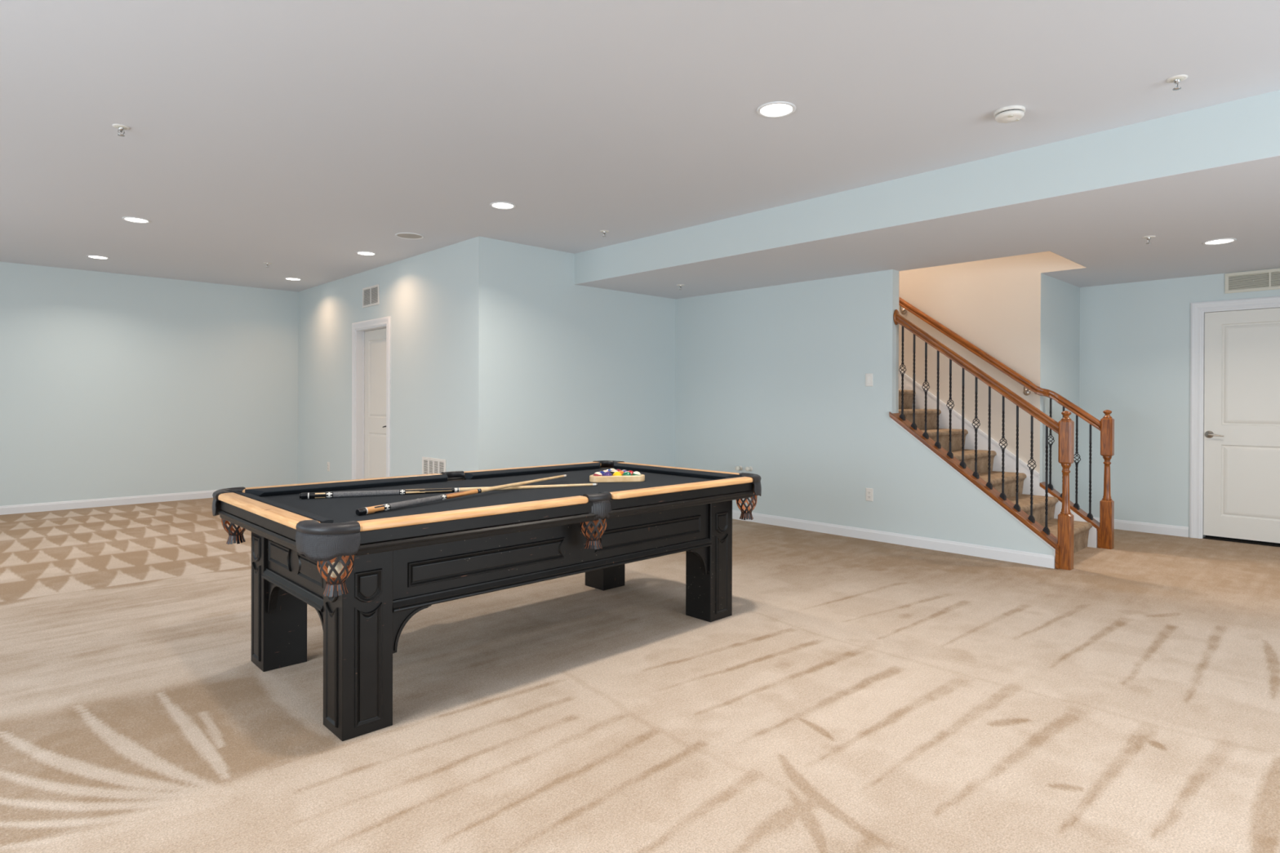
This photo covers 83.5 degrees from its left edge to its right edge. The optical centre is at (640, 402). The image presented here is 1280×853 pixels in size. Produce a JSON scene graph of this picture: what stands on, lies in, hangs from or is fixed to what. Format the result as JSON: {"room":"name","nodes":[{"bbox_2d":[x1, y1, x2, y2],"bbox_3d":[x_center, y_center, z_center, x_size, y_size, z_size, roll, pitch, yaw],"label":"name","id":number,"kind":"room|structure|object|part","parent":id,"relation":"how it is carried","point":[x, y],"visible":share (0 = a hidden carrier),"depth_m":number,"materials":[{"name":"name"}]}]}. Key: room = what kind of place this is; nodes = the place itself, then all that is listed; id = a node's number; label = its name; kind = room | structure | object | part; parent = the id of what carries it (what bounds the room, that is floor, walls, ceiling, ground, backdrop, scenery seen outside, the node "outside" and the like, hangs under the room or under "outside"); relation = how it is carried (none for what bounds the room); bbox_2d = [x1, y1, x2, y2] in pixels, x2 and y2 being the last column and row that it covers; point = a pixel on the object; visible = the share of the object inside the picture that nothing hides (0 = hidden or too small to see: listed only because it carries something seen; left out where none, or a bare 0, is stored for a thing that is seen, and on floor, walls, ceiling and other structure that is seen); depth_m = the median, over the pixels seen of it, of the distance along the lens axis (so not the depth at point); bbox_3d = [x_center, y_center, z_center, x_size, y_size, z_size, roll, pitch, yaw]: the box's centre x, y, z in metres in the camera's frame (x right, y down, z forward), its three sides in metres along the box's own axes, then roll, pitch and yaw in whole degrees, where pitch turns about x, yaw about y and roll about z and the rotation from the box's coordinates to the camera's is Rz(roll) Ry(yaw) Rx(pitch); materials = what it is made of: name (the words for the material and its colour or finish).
{"room":"basement game room","nodes":[
{"label":"basement game room","id":0,"kind":"room"},
{"bbox_2d":[0,262,297,506],"bbox_3d":[-6.974,-0.155,7.817,6.338,2.743,0.120,0,0,-44],"label":"wall","id":1,"kind":"structure","parent":0,"point":[113,385],"depth_m":8.64,"materials":[{"name":"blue paint"}]},
{"bbox_2d":[0,489,217,515],"bbox_3d":[-6.968,1.169,7.739,6.238,0.095,0.014,0,0,-44],"label":"baseboard","id":2,"kind":"structure","parent":1,"relation":"attached to","point":[62,505],"depth_m":8.38,"materials":[{"name":"white paint"}]},
{"bbox_2d":[297,236,492,484],"bbox_3d":[-3.038,-0.145,8.245,0.140,2.743,4.705,0,0,-44],"label":"wall","id":3,"kind":"structure","parent":0,"point":[438,302],"depth_m":7.43,"materials":[{"name":"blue paint"}]},
{"bbox_2d":[327,462,329,471],"bbox_3d":[-3.948,0.811,9.087,0.010,0.117,0.072,0,0,-44],"label":"wall outlet","id":4,"kind":"object","parent":3,"relation":"attached to","point":[328,463],"visible":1,"depth_m":9.08,"materials":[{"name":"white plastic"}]},
{"bbox_2d":[362,284,379,307],"bbox_3d":[-3.063,-1.211,8.160,0.012,0.225,0.435,0,0,-44],"label":"air vent","id":5,"kind":"object","parent":3,"relation":"in","point":[371,295],"visible":1,"depth_m":8.15,"materials":[{"name":"white plastic"}]},
{"bbox_2d":[351,315,391,479],"bbox_3d":[-3.002,0.082,8.237,0.218,2.291,1.260,0,0,-44],"label":"door","id":6,"kind":"structure","parent":3,"relation":"in","point":[371,339],"depth_m":8.38,"materials":[{"name":"white paint"}]},
{"bbox_3d":[-2.998,0.677,8.245,0.008,0.650,0.568,0,0,-44],"label":"panel","id":7,"kind":"part","parent":6,"relation":"part of","materials":[{"name":"white paint"}]},
{"bbox_3d":[-2.995,-0.278,8.242,0.008,0.899,0.568,0,0,-44],"label":"panel","id":8,"kind":"part","parent":6,"relation":"part of","materials":[{"name":"white paint"}]},
{"bbox_2d":[422,457,445,474],"bbox_3d":[-2.040,0.741,7.092,0.012,0.385,0.470,0,0,-44],"label":"air vent","id":9,"kind":"object","parent":3,"relation":"in","point":[429,465],"visible":0.45,"depth_m":7.09,"materials":[{"name":"white plastic"}]},
{"bbox_2d":[491,239,675,469],"bbox_3d":[-0.518,-0.135,7.485,2.448,2.743,0.120,0,0,-44],"label":"wall","id":10,"kind":"structure","parent":0,"point":[581,374],"depth_m":7.25,"materials":[{"name":"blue paint"}]},
{"bbox_2d":[0,497,1279,852],"bbox_3d":[-0.347,1.246,4.944,12.138,0.001,13.410,0,0,-44],"label":"floor","id":11,"kind":"structure","parent":0,"point":[855,695],"depth_m":2.91,"materials":[{"name":"carpet"}]},
{"bbox_2d":[212,460,761,741],"bbox_3d":[-0.666,0.833,3.836,2.586,0.831,1.446,0,0,-44],"label":"pool table","id":12,"kind":"object","parent":11,"relation":"on","point":[397,563],"visible":0.92,"depth_m":3.23,"materials":[{"name":"black wood"}]},
{"bbox_3d":[-1.811,0.984,3.386,0.010,0.449,0.104,0,0,-44],"label":"raised panel","id":13,"kind":"part","parent":12,"relation":"part of","materials":[{"name":"black wood"}]},
{"bbox_3d":[-1.810,0.690,3.385,0.010,0.120,0.104,0,0,-44],"label":"raised panel","id":14,"kind":"part","parent":12,"relation":"part of","materials":[{"name":"black wood"}]},
{"bbox_3d":[-1.566,0.439,2.972,0.080,0.028,1.110,0,0,-44],"label":"wooden rail","id":15,"kind":"part","parent":12,"relation":"part of","materials":[{"name":"brown wood"}]},
{"bbox_3d":[-1.738,0.893,3.455,0.195,0.708,0.192,0,0,-44],"label":"leg","id":16,"kind":"part","parent":12,"relation":"part of","materials":[{"name":"black wood"}]},
{"bbox_3d":[-1.606,0.679,3.198,0.010,0.098,0.290,0,0,-44],"label":"raised panel","id":17,"kind":"part","parent":12,"relation":"part of","materials":[{"name":"black wood"}]},
{"bbox_3d":[-1.483,0.789,3.054,0.027,0.044,0.739,0,0,-44],"label":"moulding","id":18,"kind":"part","parent":12,"relation":"part of","materials":[{"name":"black wood"}]},
{"bbox_3d":[-1.343,0.681,2.924,0.010,0.098,0.290,0,0,-44],"label":"raised panel","id":19,"kind":"part","parent":12,"relation":"part of","materials":[{"name":"black wood"}]},
{"bbox_3d":[-1.167,0.989,2.713,0.010,0.449,0.104,0,0,-44],"label":"raised panel","id":20,"kind":"part","parent":12,"relation":"part of","materials":[{"name":"black wood"}]},
{"bbox_3d":[-1.166,0.694,2.712,0.010,0.120,0.104,0,0,-44],"label":"raised panel","id":21,"kind":"part","parent":12,"relation":"part of","materials":[{"name":"black wood"}]},
{"bbox_2d":[327,561,344,577],"bbox_3d":[-1.085,0.597,2.562,0.057,0.057,0.057,0,0,-44],"label":"cue ball","id":22,"kind":"object","parent":12,"relation":"in","point":[339,566],"visible":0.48,"depth_m":2.54,"materials":[{"name":"beige plastic"}]},
{"bbox_3d":[-1.574,0.436,3.901,1.078,0.028,0.079,0,0,-44],"label":"wooden rail","id":23,"kind":"part","parent":12,"relation":"part of","materials":[{"name":"brown wood"}]},
{"bbox_2d":[244,474,448,496],"bbox_3d":[-1.518,0.442,3.855,1.080,0.036,0.064,0,0,-44],"label":"cushion","id":24,"kind":"object","parent":12,"relation":"on","point":[291,490],"depth_m":3.80,"materials":[{"name":"black fabric"}]},
{"bbox_3d":[-1.094,0.897,2.782,0.195,0.708,0.192,0,0,-44],"label":"leg","id":25,"kind":"part","parent":12,"relation":"part of","materials":[{"name":"black wood"}]},
{"bbox_3d":[-1.026,0.989,2.711,0.104,0.449,0.010,0,0,-44],"label":"raised panel","id":26,"kind":"part","parent":12,"relation":"part of","materials":[{"name":"black wood"}]},
{"bbox_3d":[-1.025,0.695,2.710,0.104,0.120,0.010,0,0,-44],"label":"raised panel","id":27,"kind":"part","parent":12,"relation":"part of","materials":[{"name":"black wood"}]},
{"bbox_2d":[299,483,597,498],"bbox_3d":[-0.934,0.448,3.725,1.508,0.030,0.030,0,0,-23],"label":"stick","id":28,"kind":"object","parent":12,"relation":"on","point":[385,492],"visible":0.99,"depth_m":3.60,"materials":[{"name":"black wood"}]},
{"bbox_2d":[355,474,567,515],"bbox_3d":[-0.799,0.443,3.581,0.030,0.040,1.469,0,0,29],"label":"stick","id":29,"kind":"object","parent":12,"relation":"on","point":[363,511],"visible":1,"depth_m":3.29,"materials":[{"name":"black wood"}]},
{"bbox_2d":[351,494,582,521],"bbox_3d":[-0.681,0.447,2.982,1.080,0.036,0.064,0,0,-44],"label":"cushion","id":30,"kind":"object","parent":12,"relation":"on","point":[577,495],"depth_m":2.92,"materials":[{"name":"black fabric"}]},
{"bbox_3d":[-0.638,0.442,2.924,1.078,0.028,0.079,0,0,-44],"label":"wooden rail","id":31,"kind":"part","parent":12,"relation":"part of","materials":[{"name":"brown wood"}]},
{"bbox_3d":[-0.636,0.682,3.107,0.778,0.098,0.010,0,0,-44],"label":"raised panel","id":32,"kind":"part","parent":12,"relation":"part of","materials":[{"name":"black wood"}]},
{"bbox_3d":[-0.691,0.436,4.746,1.078,0.028,0.079,0,0,-44],"label":"wooden rail","id":33,"kind":"part","parent":12,"relation":"part of","materials":[{"name":"brown wood"}]},
{"bbox_2d":[464,462,600,479],"bbox_3d":[-0.648,0.442,4.688,1.080,0.036,0.064,0,0,-44],"label":"cushion","id":34,"kind":"object","parent":12,"relation":"on","point":[495,473],"depth_m":4.62,"materials":[{"name":"black fabric"}]},
{"bbox_3d":[-0.281,0.791,3.434,1.881,0.044,0.027,0,0,-44],"label":"moulding","id":35,"kind":"part","parent":12,"relation":"part of","materials":[{"name":"black wood"}]},
{"bbox_2d":[593,471,602,475],"bbox_3d":[-0.248,0.435,4.211,0.057,0.057,0.057,0,0,-17],"label":"ball","id":36,"kind":"object","parent":12,"relation":"on","point":[597,473],"visible":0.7,"depth_m":4.19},
{"bbox_3d":[-0.238,0.893,4.890,0.195,0.708,0.192,0,0,-44],"label":"leg","id":37,"kind":"part","parent":12,"relation":"part of","materials":[{"name":"black wood"}]},
{"bbox_2d":[603,471,612,475],"bbox_3d":[-0.191,0.435,4.221,0.057,0.057,0.057,0,0,-11],"label":"ball","id":38,"kind":"object","parent":12,"relation":"on","point":[606,473],"visible":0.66,"depth_m":4.20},
{"bbox_2d":[589,474,644,482],"bbox_3d":[-0.153,0.445,4.330,0.327,0.036,0.298,0,0,-10],"label":"ball rack","id":39,"kind":"object","parent":12,"relation":"on","point":[641,477],"visible":0.77,"depth_m":4.18,"materials":[{"name":"brown wood"}]},
{"bbox_2d":[612,471,622,475],"bbox_3d":[-0.135,0.435,4.232,0.057,0.057,0.057,0,0,-29],"label":"ball","id":40,"kind":"object","parent":12,"relation":"on","point":[615,473],"visible":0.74,"depth_m":4.21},
{"bbox_2d":[622,471,631,475],"bbox_3d":[-0.078,0.435,4.242,0.057,0.057,0.057,0,0,-20],"label":"ball","id":41,"kind":"object","parent":12,"relation":"on","point":[625,473],"visible":0.57,"depth_m":4.22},
{"bbox_2d":[631,471,640,475],"bbox_3d":[-0.021,0.435,4.253,0.057,0.057,0.057,0,0,-18],"label":"ball","id":42,"kind":"object","parent":12,"relation":"on","point":[636,473],"visible":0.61,"depth_m":4.24,"materials":[{"name":"white plastic"}]},
{"bbox_3d":[0.061,0.682,3.775,0.778,0.098,0.010,0,0,-44],"label":"raised panel","id":43,"kind":"part","parent":12,"relation":"part of","materials":[{"name":"black wood"}]},
{"bbox_2d":[599,476,741,493],"bbox_3d":[0.188,0.447,3.815,1.080,0.036,0.064,0,0,-44],"label":"cushion","id":44,"kind":"object","parent":12,"relation":"on","point":[735,477],"depth_m":3.74,"materials":[{"name":"beige wood"}]},
{"bbox_3d":[0.237,0.439,4.698,0.080,0.028,1.110,0,0,-44],"label":"wooden rail","id":45,"kind":"part","parent":12,"relation":"part of","materials":[{"name":"brown wood"}]},
{"bbox_3d":[0.244,0.442,3.769,1.078,0.028,0.079,0,0,-44],"label":"wooden rail","id":46,"kind":"part","parent":12,"relation":"part of","materials":[{"name":"brown wood"}]},
{"bbox_3d":[0.405,0.897,4.218,0.195,0.708,0.192,0,0,-44],"label":"leg","id":47,"kind":"part","parent":12,"relation":"part of","materials":[{"name":"black wood"}]},
{"bbox_3d":[0.474,0.989,4.147,0.104,0.449,0.010,0,0,-44],"label":"raised panel","id":48,"kind":"part","parent":12,"relation":"part of","materials":[{"name":"black wood"}]},
{"bbox_3d":[0.474,0.694,4.146,0.104,0.120,0.010,0,0,-44],"label":"raised panel","id":49,"kind":"part","parent":12,"relation":"part of","materials":[{"name":"black wood"}]},
{"bbox_2d":[898,369,1097,553],"bbox_3d":[2.122,-0.452,7.390,1.005,3.394,4.255,0,0,-44],"label":"staircase","id":50,"kind":"structure","parent":11,"relation":"on","point":[1085,535],"depth_m":6.64,"materials":[{"name":"carpet"}]},
{"bbox_2d":[888,309,1074,570],"bbox_3d":[2.759,0.212,5.911,0.153,2.081,1.428,0,0,-44],"label":"stair railing","id":51,"kind":"object","parent":50,"relation":"attached to","point":[1063,545],"visible":1,"depth_m":5.73,"materials":[{"name":"brown wood"}]},
{"bbox_2d":[898,364,906,374],"bbox_3d":[2.329,-0.295,6.364,0.060,0.100,0.060,0,0,-44],"label":"basket","id":52,"kind":"object","parent":51,"relation":"on","point":[901,364],"depth_m":6.36,"materials":[{"name":"black metal"}]},
{"bbox_2d":[922,381,929,391],"bbox_3d":[2.474,-0.139,6.211,0.060,0.100,0.060,0,0,-44],"label":"basket","id":53,"kind":"object","parent":51,"relation":"on","point":[925,381],"depth_m":6.20,"materials":[{"name":"black metal"}]},
{"bbox_2d":[946,399,954,409],"bbox_3d":[2.620,0.017,6.059,0.060,0.100,0.060,0,0,-44],"label":"basket","id":54,"kind":"object","parent":51,"relation":"on","point":[951,408],"depth_m":6.05,"materials":[{"name":"black metal"}]},
{"bbox_2d":[972,417,980,429],"bbox_3d":[2.766,0.173,5.907,0.060,0.100,0.060,0,0,-44],"label":"basket","id":55,"kind":"object","parent":51,"relation":"on","point":[976,428],"depth_m":5.90,"materials":[{"name":"black metal"}]},
{"bbox_3d":[2.743,-0.282,5.931,0.060,1.041,1.313,0,0,-44],"label":"handrail","id":56,"kind":"part","parent":51,"relation":"part of","materials":[{"name":"brown wood"}]},
{"bbox_2d":[999,438,1007,449],"bbox_3d":[2.912,0.329,5.754,0.060,0.100,0.060,0,0,-44],"label":"basket","id":57,"kind":"object","parent":51,"relation":"on","point":[1002,448],"depth_m":5.75,"materials":[{"name":"black metal"}]},
{"bbox_2d":[1026,458,1036,471],"bbox_3d":[3.058,0.485,5.602,0.060,0.100,0.060,0,0,-44],"label":"basket","id":58,"kind":"object","parent":51,"relation":"on","point":[1031,469],"depth_m":5.60,"materials":[{"name":"black metal"}]},
{"bbox_3d":[3.223,0.694,5.430,0.088,1.122,0.088,0,0,-44],"label":"newel post","id":59,"kind":"part","parent":51,"relation":"part of","materials":[{"name":"brown wood"}]},
{"bbox_2d":[898,296,1114,549],"bbox_3d":[2.807,-0.524,7.419,0.227,3.542,3.562,0,0,-44],"label":"stair railing","id":60,"kind":"object","parent":50,"relation":"attached to","point":[1105,527],"visible":0.9,"depth_m":6.35,"materials":[{"name":"brown wood"}]},
{"bbox_3d":[2.763,-1.027,7.431,0.180,2.536,3.478,0,0,-44],"label":"handrail","id":61,"kind":"part","parent":60,"relation":"part of","materials":[{"name":"brown wood"}]},
{"bbox_2d":[1048,435,1054,444],"bbox_3d":[3.726,0.340,6.513,0.060,0.100,0.060,0,0,-44],"label":"basket","id":62,"kind":"object","parent":60,"relation":"on","point":[1049,435],"depth_m":6.51,"materials":[{"name":"black metal"}]},
{"bbox_2d":[1074,453,1080,463],"bbox_3d":[3.871,0.495,6.361,0.060,0.100,0.060,0,0,-44],"label":"basket","id":63,"kind":"object","parent":60,"relation":"on","point":[1076,453],"depth_m":6.35,"materials":[{"name":"black metal"}]},
{"bbox_3d":[4.031,0.694,6.193,0.088,1.122,0.088,0,0,-44],"label":"newel post","id":64,"kind":"part","parent":60,"relation":"part of","materials":[{"name":"brown wood"}]},
{"bbox_2d":[0,0,1279,292],"bbox_3d":[-1.999,-1.547,3.344,7.539,0.100,13.410,0,0,-44],"label":"ceiling","id":65,"kind":"structure","parent":0,"point":[300,137],"depth_m":3.62,"materials":[{"name":"white paint"}]},
{"bbox_2d":[86,255,109,259],"bbox_3d":[-5.664,-1.519,7.498,0.196,0.006,0.196,0,0,-44],"label":"recessed light","id":66,"kind":"object","parent":65,"relation":"in","point":[100,257],"visible":1,"depth_m":7.50,"materials":[{"name":"white paint"}]},
{"bbox_2d":[111,124,129,136],"bbox_3d":[-2.823,-1.476,3.903,0.080,0.049,0.080,0,0,-44],"label":"sprinkler head","id":67,"kind":"object","parent":65,"relation":"attached to","point":[121,127],"visible":1,"depth_m":3.89},
{"bbox_2d":[121,216,151,222],"bbox_3d":[-4.163,-1.509,5.931,0.196,0.006,0.196,0,0,-44],"label":"recessed light","id":68,"kind":"object","parent":65,"relation":"in","point":[135,220],"visible":1,"depth_m":5.92,"materials":[{"name":"white paint"}]},
{"bbox_2d":[284,277,302,280],"bbox_3d":[-4.267,-1.519,8.822,0.196,0.006,0.196,0,0,-44],"label":"recessed light","id":69,"kind":"object","parent":65,"relation":"in","point":[286,278],"visible":1,"depth_m":8.80,"materials":[{"name":"white paint"}]},
{"bbox_2d":[355,251,376,255],"bbox_3d":[-2.773,-1.509,7.262,0.196,0.006,0.196,0,0,-44],"label":"recessed light","id":70,"kind":"object","parent":65,"relation":"in","point":[362,253],"visible":1,"depth_m":7.25,"materials":[{"name":"white paint"}]},
{"bbox_2d":[395,232,423,239],"bbox_3d":[-2.083,-1.504,6.483,0.250,0.007,0.250,0,0,-44],"label":"ceiling speaker","id":71,"kind":"object","parent":65,"relation":"attached to","point":[402,235],"visible":1,"depth_m":6.48,"materials":[{"name":"white paint"}]},
{"bbox_2d":[396,233,422,238],"bbox_3d":[-2.083,-1.504,6.483,0.216,0.002,0.216,0,0,-44],"label":"speaker grille","id":72,"kind":"object","parent":71,"relation":"attached to","point":[399,235],"depth_m":6.48,"materials":[{"name":"grey metal"}]},
{"bbox_2d":[489,201,515,208],"bbox_3d":[-1.044,-1.498,5.457,0.196,0.006,0.196,0,0,-44],"label":"recessed light","id":73,"kind":"object","parent":65,"relation":"in","point":[498,205],"visible":1,"depth_m":5.44,"materials":[{"name":"white paint"}]},
{"bbox_2d":[600,230,608,236],"bbox_3d":[-0.312,-1.477,6.282,0.080,0.049,0.080,0,0,-44],"label":"sprinkler head","id":74,"kind":"object","parent":65,"relation":"attached to","point":[604,232],"visible":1,"depth_m":6.27},
{"bbox_2d":[756,101,795,117],"bbox_3d":[0.692,-1.486,3.644,0.196,0.006,0.196,0,0,-44],"label":"recessed light","id":75,"kind":"object","parent":65,"relation":"in","point":[776,108],"visible":1,"depth_m":3.64,"materials":[{"name":"white paint"}]},
{"bbox_2d":[993,105,1025,123],"bbox_3d":[1.883,-1.461,3.657,0.144,0.049,0.144,0,0,-44],"label":"smoke detector","id":76,"kind":"object","parent":65,"relation":"attached to","point":[1011,113],"visible":1,"depth_m":3.62,"materials":[{"name":"white plastic"}]},
{"bbox_2d":[1166,74,1187,90],"bbox_3d":[2.456,-1.458,3.283,0.080,0.049,0.080,0,0,-44],"label":"sprinkler head","id":77,"kind":"object","parent":65,"relation":"attached to","point":[1176,79],"visible":1,"depth_m":3.27},
{"bbox_2d":[1169,77,1183,82],"bbox_3d":[2.457,-1.477,3.283,0.052,0.002,0.052,0,0,-44],"label":"cup","id":78,"kind":"object","parent":77,"relation":"on","point":[1171,79],"depth_m":3.27,"materials":[{"name":"metal"}]},
{"bbox_2d":[675,269,1055,568],"bbox_3d":[1.785,0.030,6.931,0.114,2.432,4.067,0,0,-44],"label":"wall","id":79,"kind":"structure","parent":0,"point":[771,380],"depth_m":6.92,"materials":[{"name":"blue paint"}]},
{"bbox_2d":[735,466,742,470],"bbox_3d":[1.039,0.693,7.576,0.070,0.052,0.052,0,0,-44],"label":"pipe stub","id":80,"kind":"object","parent":79,"relation":"attached to","point":[737,468],"visible":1,"depth_m":7.56,"materials":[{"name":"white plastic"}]},
{"bbox_2d":[745,466,752,471],"bbox_3d":[1.131,0.691,7.481,0.070,0.052,0.052,0,0,-44],"label":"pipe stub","id":81,"kind":"object","parent":79,"relation":"attached to","point":[747,468],"visible":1,"depth_m":7.46,"materials":[{"name":"white plastic"}]},
{"bbox_2d":[865,373,872,386],"bbox_3d":[2.084,-0.207,6.530,0.009,0.117,0.072,0,0,-44],"label":"light switch","id":82,"kind":"object","parent":79,"relation":"attached to","point":[868,377],"visible":1,"depth_m":6.53,"materials":[{"name":"white plastic"}]},
{"bbox_2d":[866,488,873,501],"bbox_3d":[2.086,0.837,6.527,0.010,0.117,0.072,0,0,-44],"label":"wall outlet","id":83,"kind":"object","parent":79,"relation":"attached to","point":[869,491],"visible":1,"depth_m":6.52,"materials":[{"name":"white plastic"}]},
{"bbox_2d":[732,509,1055,568],"bbox_3d":[1.773,1.198,6.852,0.014,0.095,3.945,0,0,-44],"label":"baseboard","id":84,"kind":"structure","parent":79,"relation":"attached to","point":[981,551],"depth_m":6.24,"materials":[{"name":"white paint"}]},
{"bbox_2d":[891,418,1055,555],"bbox_3d":[2.688,0.640,5.900,0.008,1.033,1.322,0,0,-44],"label":"trim","id":85,"kind":"structure","parent":79,"relation":"attached to","point":[891,419],"depth_m":5.83,"materials":[{"name":"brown wood"}]},
{"bbox_2d":[897,271,899,413],"bbox_3d":[1.798,-1.855,7.009,0.012,4.200,3.995,0,0,-44],"label":"wall opening","id":86,"kind":"structure","parent":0,"point":[899,271],"depth_m":6.45,"materials":[{"name":"beige paint"}]},
{"bbox_2d":[574,155,1279,298],"bbox_3d":[3.686,-1.326,5.532,3.898,0.300,8.505,0,0,-44],"label":"ceiling","id":87,"kind":"structure","parent":0,"point":[1248,192],"depth_m":5.25,"materials":[{"name":"white paint"}]},
{"bbox_2d":[1142,235,1155,244],"bbox_3d":[3.603,-1.150,5.083,0.080,0.049,0.080,0,0,-44],"label":"sprinkler head","id":88,"kind":"object","parent":87,"relation":"attached to","point":[1148,237],"visible":1,"depth_m":5.07},
{"bbox_2d":[1202,238,1236,244],"bbox_3d":[4.210,-1.170,5.214,0.196,0.006,0.196,0,0,-44],"label":"recessed light","id":89,"kind":"object","parent":87,"relation":"in","point":[1222,241],"visible":1,"depth_m":5.20,"materials":[{"name":"white paint"}]},
{"bbox_2d":[574,89,1279,284],"bbox_3d":[2.321,-1.357,4.225,0.120,0.359,8.505,0,0,-44],"label":"wall","id":90,"kind":"structure","parent":0,"point":[1248,128],"depth_m":4.36,"materials":[{"name":"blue paint"}]},
{"bbox_2d":[898,251,1085,475],"bbox_3d":[2.127,-1.357,8.196,0.115,5.200,5.490,0,0,-44],"label":"wall","id":91,"kind":"structure","parent":0,"point":[994,304],"depth_m":6.86,"materials":[{"name":"beige paint"}]},
{"bbox_2d":[1040,273,1079,504],"bbox_3d":[4.031,0.036,6.986,1.190,2.432,0.120,0,0,-44],"label":"wall","id":92,"kind":"structure","parent":0,"point":[1060,350],"depth_m":6.88,"materials":[{"name":"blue paint"}]},
{"bbox_2d":[1079,267,1279,537],"bbox_3d":[6.239,0.048,5.641,0.140,2.432,5.118,0,0,-44],"label":"wall","id":93,"kind":"structure","parent":0,"point":[1135,353],"depth_m":6.97,"materials":[{"name":"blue paint"}]},
{"bbox_2d":[1093,516,1188,537],"bbox_3d":[4.812,1.207,7.021,0.014,0.095,0.892,0,0,-44],"label":"baseboard","id":94,"kind":"structure","parent":93,"relation":"attached to","point":[1162,529],"depth_m":6.90,"materials":[{"name":"white paint"}]},
{"bbox_2d":[1189,296,1279,546],"bbox_3d":[5.532,0.106,6.392,0.244,2.309,1.230,0,0,-44],"label":"door","id":95,"kind":"structure","parent":93,"relation":"in","point":[1234,470],"depth_m":6.46,"materials":[{"name":"white paint"}]},
{"bbox_3d":[5.245,0.293,6.555,0.056,0.066,0.144,0,0,-44],"label":"handle","id":96,"kind":"part","parent":95,"relation":"part of","materials":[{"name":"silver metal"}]},
{"bbox_3d":[5.598,0.106,6.455,0.062,2.309,1.230,0,0,-44],"label":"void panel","id":97,"kind":"part","parent":95,"relation":"part of","materials":[{"name":"black"}]},
{"bbox_3d":[5.485,0.709,6.351,0.008,0.650,0.538,0,0,-44],"label":"panel","id":98,"kind":"part","parent":95,"relation":"part of","materials":[{"name":"white paint"}]},
{"bbox_3d":[5.488,-0.254,6.347,0.008,0.917,0.538,0,0,-44],"label":"panel","id":99,"kind":"part","parent":95,"relation":"part of","materials":[{"name":"white paint"}]},
{"bbox_2d":[1224,268,1279,293],"bbox_3d":[5.516,-1.078,6.284,0.014,0.181,0.617,0,0,-44],"label":"air vent","id":100,"kind":"object","parent":93,"relation":"in","point":[1265,279],"visible":1,"depth_m":6.37,"materials":[{"name":"beige metal"}]}
]}

